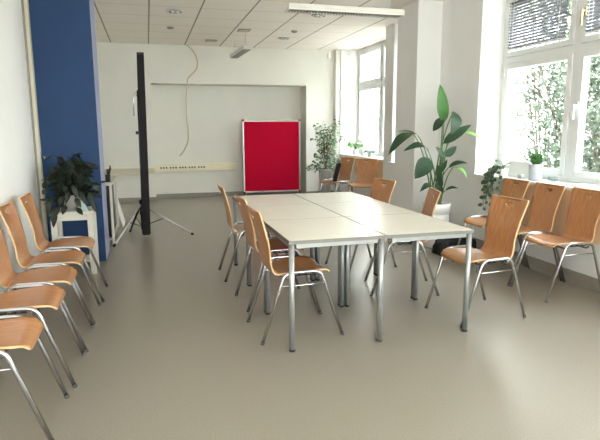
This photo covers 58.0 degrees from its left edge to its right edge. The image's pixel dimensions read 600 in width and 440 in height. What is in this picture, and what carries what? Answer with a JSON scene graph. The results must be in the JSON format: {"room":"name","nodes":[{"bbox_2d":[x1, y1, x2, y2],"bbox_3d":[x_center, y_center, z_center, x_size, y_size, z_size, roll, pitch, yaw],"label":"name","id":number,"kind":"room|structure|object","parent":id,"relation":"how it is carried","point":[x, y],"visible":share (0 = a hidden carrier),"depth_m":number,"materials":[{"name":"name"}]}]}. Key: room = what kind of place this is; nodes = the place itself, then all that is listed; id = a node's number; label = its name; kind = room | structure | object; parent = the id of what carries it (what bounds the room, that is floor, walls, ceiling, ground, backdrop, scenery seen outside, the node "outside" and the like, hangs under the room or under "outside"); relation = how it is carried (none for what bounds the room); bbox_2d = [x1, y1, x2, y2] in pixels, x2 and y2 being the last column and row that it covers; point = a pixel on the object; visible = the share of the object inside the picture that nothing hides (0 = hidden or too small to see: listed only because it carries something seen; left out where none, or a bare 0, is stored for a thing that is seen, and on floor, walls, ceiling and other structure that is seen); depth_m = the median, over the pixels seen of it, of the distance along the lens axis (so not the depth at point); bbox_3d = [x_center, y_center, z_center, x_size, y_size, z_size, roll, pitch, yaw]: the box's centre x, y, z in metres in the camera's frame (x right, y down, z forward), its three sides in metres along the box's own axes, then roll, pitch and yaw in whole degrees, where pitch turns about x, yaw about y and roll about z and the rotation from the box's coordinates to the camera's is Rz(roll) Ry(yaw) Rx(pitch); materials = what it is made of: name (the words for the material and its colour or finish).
{"room":"meeting room","nodes":[
{"label":"meeting room","id":0,"kind":"room"},
{"bbox_2d":[0,0,41,293],"bbox_3d":[-2.444,-0.632,3.308,0.700,3.000,14.200,-3,10,-15],"label":"wall","id":1,"kind":"structure","parent":0,"point":[17,160],"depth_m":4.69,"materials":[{"name":"white paint"}]},
{"bbox_2d":[21,0,48,240],"bbox_3d":[-2.668,-0.997,5.458,0.040,3.000,0.080,-3,10,-15],"label":"trim","id":2,"kind":"structure","parent":1,"relation":"attached to","point":[26,2],"depth_m":5.42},
{"bbox_2d":[28,0,109,260],"bbox_3d":[-2.486,-1.064,5.845,0.600,3.000,0.580,-3,10,-15],"label":"wall column","id":3,"kind":"structure","parent":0,"point":[63,32],"depth_m":5.54,"materials":[{"name":"blue paint"}]},
{"bbox_2d":[96,42,333,197],"bbox_3d":[-1.734,-1.957,11.076,6.300,3.000,0.600,-3,10,-15],"label":"wall","id":4,"kind":"structure","parent":0,"point":[223,91],"depth_m":11.01,"materials":[{"name":"paint"}]},
{"bbox_2d":[105,167,154,174],"bbox_3d":[-3.374,-0.942,10.432,1.100,0.140,0.064,-3,10,-15],"label":"duct","id":5,"kind":"object","parent":4,"relation":"attached to","point":[124,170],"depth_m":10.43,"materials":[{"name":"beige plastic"}]},
{"bbox_2d":[156,163,236,171],"bbox_3d":[-2.134,-1.095,11.222,1.660,0.145,0.080,-3,10,-15],"label":"socket trunking","id":6,"kind":"object","parent":4,"relation":"attached to","point":[205,166],"visible":1,"depth_m":11.18,"materials":[{"name":"beige plastic"}]},
{"bbox_2d":[118,189,332,202],"bbox_3d":[-1.945,-0.497,11.176,5.400,0.090,0.465,-3,10,-15],"label":"baseboard","id":7,"kind":"structure","parent":4,"relation":"attached to","point":[239,193],"depth_m":11.35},
{"bbox_2d":[94,0,444,49],"bbox_3d":[0.069,-2.352,4.044,6.500,0.120,15.200,-3,10,-15],"label":"ceiling","id":8,"kind":"structure","parent":0,"point":[116,21],"depth_m":8.32,"materials":[{"name":"tile"}]},
{"bbox_2d":[166,9,182,13],"bbox_3d":[-1.707,-2.836,7.367,0.220,0.022,0.220,-3,10,-15],"label":"recessed light","id":9,"kind":"object","parent":8,"relation":"in","point":[175,11],"visible":1,"depth_m":7.33,"materials":[{"name":"metal"}]},
{"bbox_2d":[179,45,197,155],"bbox_3d":[-2.200,-2.318,10.580,0.456,2.135,0.137,1,10,10],"label":"hanging cable","id":10,"kind":"object","parent":8,"relation":"hanging from","point":[186,45],"visible":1,"depth_m":10.51,"materials":[{"name":"white plastic"}]},
{"bbox_2d":[230,43,251,58],"bbox_3d":[-1.069,-3.101,9.650,0.150,0.272,1.250,-3,10,-17],"label":"pendant light","id":11,"kind":"object","parent":8,"relation":"hanging from","point":[244,49],"visible":1,"depth_m":9.45,"materials":[{"name":"metal"}]},
{"bbox_2d":[237,29,250,31],"bbox_3d":[-0.914,-3.089,8.822,0.200,0.018,0.200,-3,10,-15],"label":"ceiling vent","id":12,"kind":"object","parent":8,"relation":"in","point":[238,30],"visible":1,"depth_m":8.77,"materials":[{"name":"white metal"}]},
{"bbox_2d":[311,14,326,16],"bbox_3d":[0.272,-2.897,7.673,0.220,0.022,0.220,-3,10,-15],"label":"recessed light","id":13,"kind":"object","parent":8,"relation":"in","point":[312,15],"visible":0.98,"depth_m":7.64,"materials":[{"name":"metal"}]},
{"bbox_2d":[285,3,404,17],"bbox_3d":[0.519,-2.488,6.107,1.380,0.306,0.170,-3,10,-16],"label":"pendant light","id":14,"kind":"object","parent":8,"relation":"hanging from","point":[290,7],"visible":1,"depth_m":6.07,"materials":[{"name":"metal"}]},
{"bbox_2d":[0,193,599,439],"bbox_3d":[0.084,0.724,4.567,6.500,0.120,15.200,-3,10,-15],"label":"floor","id":15,"kind":"structure","parent":0,"point":[173,353],"depth_m":3.43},
{"bbox_2d":[0,314,69,439],"bbox_3d":[-1.467,0.567,2.534,0.603,0.894,0.478,-3,10,-15],"label":"chair","id":16,"kind":"object","parent":15,"relation":"on","point":[16,331],"visible":1,"depth_m":2.55,"materials":[{"name":"brown wood"}]},
{"bbox_2d":[0,284,85,387],"bbox_3d":[-1.596,0.474,3.082,0.603,0.894,0.478,-3,10,-15],"label":"chair","id":17,"kind":"object","parent":15,"relation":"on","point":[27,297],"visible":1,"depth_m":3.09,"materials":[{"name":"brown wood"}]},
{"bbox_2d":[0,227,94,352],"bbox_3d":[-1.720,0.393,3.560,0.603,0.894,0.478,-3,10,-15],"label":"chair","id":18,"kind":"object","parent":15,"relation":"on","point":[51,274],"visible":0.78,"depth_m":3.57,"materials":[{"name":"brown wood"}]},
{"bbox_2d":[0,201,100,324],"bbox_3d":[-1.853,0.311,4.045,0.603,0.894,0.478,-3,10,-15],"label":"chair","id":19,"kind":"object","parent":15,"relation":"on","point":[11,219],"visible":0.83,"depth_m":4.01,"materials":[{"name":"brown wood"}]},
{"bbox_2d":[19,192,107,301],"bbox_3d":[-1.981,0.222,4.573,0.603,0.894,0.478,-3,10,-15],"label":"chair","id":20,"kind":"object","parent":15,"relation":"on","point":[65,242],"visible":0.89,"depth_m":4.53,"materials":[{"name":"brown wood"}]},
{"bbox_2d":[49,206,99,273],"bbox_3d":[-2.251,0.205,5.431,0.400,0.635,0.360,-3,10,-15],"label":"plant stand","id":21,"kind":"object","parent":15,"relation":"on","point":[69,215],"visible":0.37,"depth_m":5.29,"materials":[{"name":"white wood"}]},
{"bbox_2d":[40,153,105,227],"bbox_3d":[-2.224,-0.314,5.327,0.599,0.701,0.457,-3,10,-15],"label":"potted plant","id":22,"kind":"object","parent":21,"relation":"on","point":[78,174],"visible":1,"depth_m":5.22,"materials":[{"name":"green plant"}]},
{"bbox_2d":[78,200,88,210],"bbox_3d":[-2.114,-0.141,5.264,0.100,0.100,0.044,-3,10,-15],"label":"folded paper","id":23,"kind":"object","parent":21,"relation":"on","point":[83,206],"visible":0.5,"depth_m":5.25,"materials":[{"name":"white paper"}]},
{"bbox_2d":[106,176,118,243],"bbox_3d":[-2.573,-0.154,7.164,0.260,0.765,1.100,-3,10,-15],"label":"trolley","id":24,"kind":"object","parent":15,"relation":"on","point":[113,178],"visible":0.41,"depth_m":6.73,"materials":[{"name":"white metal"}]},
{"bbox_2d":[105,165,110,181],"bbox_3d":[-2.410,-0.578,6.749,0.108,0.208,0.115,-3,10,-15],"label":"pen cup","id":25,"kind":"object","parent":24,"relation":"on","point":[108,176],"visible":0.8,"depth_m":6.73,"materials":[{"name":"black plastic"}]},
{"bbox_2d":[106,186,109,236],"bbox_3d":[-2.534,-0.165,7.173,0.024,0.640,0.880,-3,10,-15],"label":"board","id":26,"kind":"object","parent":24,"relation":"on","point":[106,186],"visible":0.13,"depth_m":6.82,"materials":[{"name":"black plastic"}]},
{"bbox_2d":[107,185,115,236],"bbox_3d":[-2.501,-0.176,7.181,0.024,0.660,0.880,-3,10,-15],"label":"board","id":27,"kind":"object","parent":24,"relation":"on","point":[108,193],"visible":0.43,"depth_m":6.80,"materials":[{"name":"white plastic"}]},
{"bbox_2d":[113,185,124,226],"bbox_3d":[-2.723,-0.222,8.089,0.163,0.586,0.500,-3,10,-15],"label":"board","id":28,"kind":"object","parent":15,"relation":"on","point":[120,212],"visible":0.59,"depth_m":8.01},
{"bbox_2d":[113,52,193,246],"bbox_3d":[-1.882,-0.924,6.921,0.926,2.372,1.008,-1,10,-6],"label":"projection screen","id":29,"kind":"object","parent":15,"relation":"on","point":[144,202],"visible":1,"depth_m":6.97,"materials":[{"name":"black plastic"}]},
{"bbox_2d":[217,183,284,281],"bbox_3d":[-0.487,0.093,5.290,0.603,0.894,0.478,-3,10,-15],"label":"chair","id":30,"kind":"object","parent":15,"relation":"on","point":[239,228],"visible":0.51,"depth_m":5.10,"materials":[{"name":"brown wood"}]},
{"bbox_2d":[242,119,300,195],"bbox_3d":[-0.587,-1.297,11.333,1.232,1.602,0.340,-3,10,-14],"label":"pinboard","id":31,"kind":"object","parent":15,"relation":"on","point":[271,148],"visible":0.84,"depth_m":11.31,"materials":[{"name":"red fabric"}]},
{"bbox_2d":[232,194,314,283],"bbox_3d":[-0.281,0.160,5.358,0.651,0.730,0.786,-3,10,-15],"label":"table","id":32,"kind":"object","parent":15,"relation":"on","point":[278,199],"visible":0.48,"depth_m":5.37,"materials":[{"name":"beige laminate"}]},
{"bbox_2d":[234,194,315,311],"bbox_3d":[-0.212,0.232,4.466,0.603,0.894,0.478,-3,10,-18],"label":"chair","id":33,"kind":"object","parent":15,"relation":"on","point":[276,245],"visible":0.68,"depth_m":4.32,"materials":[{"name":"brown wood"}]},
{"bbox_2d":[246,204,343,345],"bbox_3d":[-0.050,0.342,3.818,0.603,0.894,0.478,-3,10,-17],"label":"chair","id":34,"kind":"object","parent":15,"relation":"on","point":[303,264],"visible":0.95,"depth_m":3.70,"materials":[{"name":"brown wood"}]},
{"bbox_2d":[247,204,343,311],"bbox_3d":[-0.070,0.286,4.610,0.651,0.730,0.786,-3,10,-15],"label":"table","id":35,"kind":"object","parent":15,"relation":"on","point":[295,211],"visible":0.52,"depth_m":4.53,"materials":[{"name":"beige laminate"}]},
{"bbox_2d":[263,217,385,351],"bbox_3d":[0.141,0.412,3.863,0.651,0.730,0.786,-3,10,-15],"label":"table","id":36,"kind":"object","parent":15,"relation":"on","point":[330,231],"visible":0.96,"depth_m":3.59,"materials":[{"name":"beige laminate"}]},
{"bbox_2d":[305,119,347,192],"bbox_3d":[0.469,-1.190,10.708,0.890,1.591,0.834,-3,10,-15],"label":"potted tree","id":37,"kind":"object","parent":15,"relation":"on","point":[326,172],"visible":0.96,"depth_m":10.64,"materials":[{"name":"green plant"}]},
{"bbox_2d":[294,192,378,278],"bbox_3d":[0.348,0.128,5.530,0.651,0.730,0.786,-3,10,-15],"label":"table","id":38,"kind":"object","parent":15,"relation":"on","point":[330,197],"visible":0.34,"depth_m":5.42,"materials":[{"name":"beige laminate"}]},
{"bbox_2d":[319,157,354,192],"bbox_3d":[0.658,-0.685,9.831,0.603,0.894,0.478,-7,12,-34],"label":"chair","id":39,"kind":"object","parent":15,"relation":"on","point":[346,167],"visible":0.89,"depth_m":9.89,"materials":[{"name":"brown wood"}]},
{"bbox_2d":[332,160,340,181],"bbox_3d":[0.660,-0.892,9.698,0.153,0.382,0.280,0,10,2],"label":"bag","id":40,"kind":"object","parent":39,"relation":"on","point":[338,164],"visible":1,"depth_m":9.57,"materials":[{"name":"black fabric"}]},
{"bbox_2d":[325,178,396,270],"bbox_3d":[0.633,0.037,5.587,0.603,0.894,0.478,-5,11,-26],"label":"chair","id":41,"kind":"object","parent":15,"relation":"on","point":[379,192],"visible":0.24,"depth_m":5.63,"materials":[{"name":"brown wood"}]},
{"bbox_2d":[347,158,377,191],"bbox_3d":[1.082,-0.594,9.283,0.478,0.894,0.603,3,10,18],"label":"chair","id":42,"kind":"object","parent":15,"relation":"on","point":[365,171],"visible":0.69,"depth_m":9.45,"materials":[{"name":"brown wood"}]},
{"bbox_2d":[316,201,417,304],"bbox_3d":[0.559,0.254,4.782,0.651,0.730,0.786,-3,10,-15],"label":"table","id":43,"kind":"object","parent":15,"relation":"on","point":[364,208],"visible":0.52,"depth_m":4.64,"materials":[{"name":"beige laminate"}]},
{"bbox_2d":[364,187,440,295],"bbox_3d":[0.898,0.174,4.778,0.603,0.894,0.478,0,10,0],"label":"chair","id":44,"kind":"object","parent":15,"relation":"on","point":[430,203],"visible":0.51,"depth_m":4.62,"materials":[{"name":"brown wood"}]},
{"bbox_2d":[345,213,473,331],"bbox_3d":[0.770,0.380,4.035,0.651,0.730,0.786,-3,10,-15],"label":"table","id":45,"kind":"object","parent":15,"relation":"on","point":[415,227],"visible":0.86,"depth_m":3.81,"materials":[{"name":"beige laminate"}]},
{"bbox_2d":[389,85,484,247],"bbox_3d":[1.511,-0.597,6.254,1.190,1.905,0.509,-3,10,-15],"label":"potted plant","id":46,"kind":"object","parent":15,"relation":"on","point":[424,165],"visible":0.81,"depth_m":6.20,"materials":[{"name":"green plant"}]},
{"bbox_2d":[432,237,476,255],"bbox_3d":[1.775,0.264,6.189,0.480,0.227,0.200,-3,10,-15],"label":"bag","id":47,"kind":"object","parent":15,"relation":"on","point":[439,245],"visible":0.34,"depth_m":6.11,"materials":[{"name":"black fabric"}]},
{"bbox_2d":[424,195,528,327],"bbox_3d":[1.352,0.282,4.125,0.603,0.894,0.478,-4,10,-20],"label":"chair","id":48,"kind":"object","parent":15,"relation":"on","point":[503,222],"visible":0.94,"depth_m":4.14,"materials":[{"name":"brown wood"}]},
{"bbox_2d":[452,178,529,271],"bbox_3d":[1.973,0.031,5.585,0.603,0.894,0.478,-3,10,-15],"label":"chair","id":49,"kind":"object","parent":15,"relation":"on","point":[509,189],"visible":0.43,"depth_m":5.60,"materials":[{"name":"brown wood"}]},
{"bbox_2d":[481,182,565,285],"bbox_3d":[2.104,0.110,5.119,0.603,0.894,0.478,-3,10,-15],"label":"chair","id":50,"kind":"object","parent":15,"relation":"on","point":[544,203],"visible":0.62,"depth_m":5.11,"materials":[{"name":"brown wood"}]},
{"bbox_2d":[509,187,599,302],"bbox_3d":[2.236,0.189,4.654,0.603,0.894,0.478,-3,10,-15],"label":"chair","id":51,"kind":"object","parent":15,"relation":"on","point":[583,214],"visible":1,"depth_m":4.66,"materials":[{"name":"brown wood"}]},
{"bbox_2d":[394,0,442,213],"bbox_3d":[1.583,-1.339,7.349,0.340,3.000,0.580,-3,10,-15],"label":"pillar","id":52,"kind":"structure","parent":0,"point":[420,29],"depth_m":7.09,"materials":[{"name":"white paint"}]},
{"bbox_2d":[340,0,599,278],"bbox_3d":[2.892,-0.906,4.770,0.780,3.000,14.200,-3,10,-15],"label":"wall","id":53,"kind":"structure","parent":0,"point":[473,31],"depth_m":6.50,"materials":[{"name":"white paint"}]},
{"bbox_2d":[333,49,340,191],"bbox_3d":[0.774,-2.022,11.385,0.100,3.000,0.140,-3,10,-15],"label":"trim","id":54,"kind":"structure","parent":53,"relation":"attached to","point":[337,53],"depth_m":11.26,"materials":[{"name":"paint"}]},
{"bbox_2d":[339,154,382,160],"bbox_3d":[1.372,-1.190,10.267,0.440,0.030,2.506,-3,10,-15],"label":"trim","id":55,"kind":"structure","parent":53,"relation":"attached to","point":[380,158],"depth_m":10.29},
{"bbox_2d":[347,141,361,154],"bbox_3d":[1.131,-1.467,10.962,0.345,0.283,0.372,-3,10,-15],"label":"potted plant","id":56,"kind":"object","parent":55,"relation":"on","point":[355,151],"visible":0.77,"depth_m":10.94,"materials":[{"name":"green plant"}]},
{"bbox_2d":[354,139,371,155],"bbox_3d":[1.245,-1.419,10.594,0.354,0.311,0.406,-3,10,-15],"label":"potted plant","id":57,"kind":"object","parent":55,"relation":"on","point":[357,144],"visible":0.98,"depth_m":10.56,"materials":[{"name":"green plant"}]},
{"bbox_2d":[363,150,374,156],"bbox_3d":[1.304,-1.254,10.163,0.217,0.130,0.215,-3,10,-15],"label":"potted plant","id":58,"kind":"object","parent":55,"relation":"on","point":[365,151],"visible":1,"depth_m":10.12,"materials":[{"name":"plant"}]},
{"bbox_2d":[358,40,385,155],"bbox_3d":[1.564,-2.258,10.142,0.170,2.115,2.510,-3,10,-15],"label":"window","id":59,"kind":"structure","parent":53,"relation":"in","point":[376,83],"depth_m":10.42,"materials":[{"name":"white plastic"}]},
{"bbox_2d":[364,161,382,178],"bbox_3d":[1.317,-0.867,9.754,0.018,0.425,1.400,-3,10,-15],"label":"radiator cover","id":60,"kind":"object","parent":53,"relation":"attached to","point":[379,168],"visible":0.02,"depth_m":9.45,"materials":[{"name":"brown wood"}]},
{"bbox_2d":[339,190,599,293],"bbox_3d":[2.451,0.536,4.889,0.550,0.120,14.200,-3,10,-15],"label":"baseboard","id":61,"kind":"structure","parent":53,"relation":"attached to","point":[573,277],"depth_m":5.07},
{"bbox_2d":[473,173,599,190],"bbox_3d":[2.508,-0.359,5.349,0.350,0.030,2.266,-3,10,-15],"label":"windowsill","id":62,"kind":"structure","parent":53,"relation":"attached to","point":[495,175],"depth_m":5.42,"materials":[{"name":"white stone"}]},
{"bbox_2d":[477,160,510,210],"bbox_3d":[2.190,-0.375,5.942,0.325,0.560,0.340,-3,10,-15],"label":"trailing plant","id":63,"kind":"object","parent":62,"relation":"on","point":[502,171],"visible":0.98,"depth_m":5.92,"materials":[{"name":"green plant"}]},
{"bbox_2d":[508,157,531,177],"bbox_3d":[2.424,-0.577,5.889,0.104,0.218,0.356,-3,10,-15],"label":"planter box","id":64,"kind":"object","parent":62,"relation":"on","point":[516,167],"visible":0.68,"depth_m":5.88,"materials":[{"name":"grey ceramic"}]},
{"bbox_2d":[517,174,524,178],"bbox_3d":[2.343,-0.461,5.722,0.060,0.045,0.060,-3,10,-15],"label":"box","id":65,"kind":"object","parent":62,"relation":"on","point":[520,176],"visible":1,"depth_m":5.70,"materials":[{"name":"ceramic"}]},
{"bbox_2d":[526,151,547,180],"bbox_3d":[2.403,-0.559,5.510,0.235,0.310,0.230,-8,12,-37],"label":"potted plant","id":66,"kind":"object","parent":62,"relation":"on","point":[535,170],"visible":1,"depth_m":5.47,"materials":[{"name":"green plant"}]},
{"bbox_2d":[569,184,599,188],"bbox_3d":[2.623,-0.303,4.880,0.240,0.015,0.325,-4,10,-21],"label":"paper stack","id":67,"kind":"object","parent":62,"relation":"on","point":[589,186],"visible":1,"depth_m":4.88,"materials":[{"name":"white paper"}]},
{"bbox_2d":[497,0,599,184],"bbox_3d":[2.657,-1.367,5.221,0.170,2.000,2.270,-3,10,-15],"label":"window","id":68,"kind":"structure","parent":53,"relation":"in","point":[578,50],"depth_m":5.29,"materials":[{"name":"white plastic"}]},
{"bbox_2d":[507,0,568,50],"bbox_3d":[2.453,-2.107,5.620,0.038,0.563,0.885,-3,10,-15],"label":"blind","id":69,"kind":"object","parent":68,"relation":"attached to","point":[515,12],"visible":1,"depth_m":5.63,"materials":[{"name":"grey metal"}]},
{"bbox_2d":[585,0,599,33],"bbox_3d":[2.754,-1.928,4.556,0.038,0.563,0.855,-3,10,-15],"label":"blind","id":70,"kind":"object","parent":68,"relation":"attached to","point":[592,17],"visible":1,"depth_m":4.91,"materials":[{"name":"grey metal"}]},
{"bbox_2d":[514,184,599,244],"bbox_3d":[2.498,-0.038,4.848,0.018,0.425,1.880,-3,10,-15],"label":"radiator cover","id":71,"kind":"object","parent":53,"relation":"attached to","point":[559,224],"visible":0.23,"depth_m":5.05,"materials":[{"name":"brown wood"}]},
{"label":"outside","id":72,"kind":"structure","parent":0,"visible":0},
{"bbox_3d":[16.121,-2.367,25.213,35.400,0.100,80.000,-3,10,-15],"label":"ground","id":73,"kind":"structure","parent":72,"visible":0},
{"bbox_2d":[366,0,599,167],"bbox_3d":[6.620,-6.383,21.060,6.100,9.300,17.100,-3,10,-15],"label":"building","id":74,"kind":"structure","parent":73,"relation":"on","point":[373,59],"depth_m":14.49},
{"bbox_2d":[510,0,599,172],"bbox_3d":[5.622,-2.193,7.959,2.653,5.502,6.447,-3,10,-15],"label":"bush","id":75,"kind":"object","parent":73,"relation":"on","point":[591,155],"visible":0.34,"depth_m":9.65,"materials":[{"name":"green plant"}]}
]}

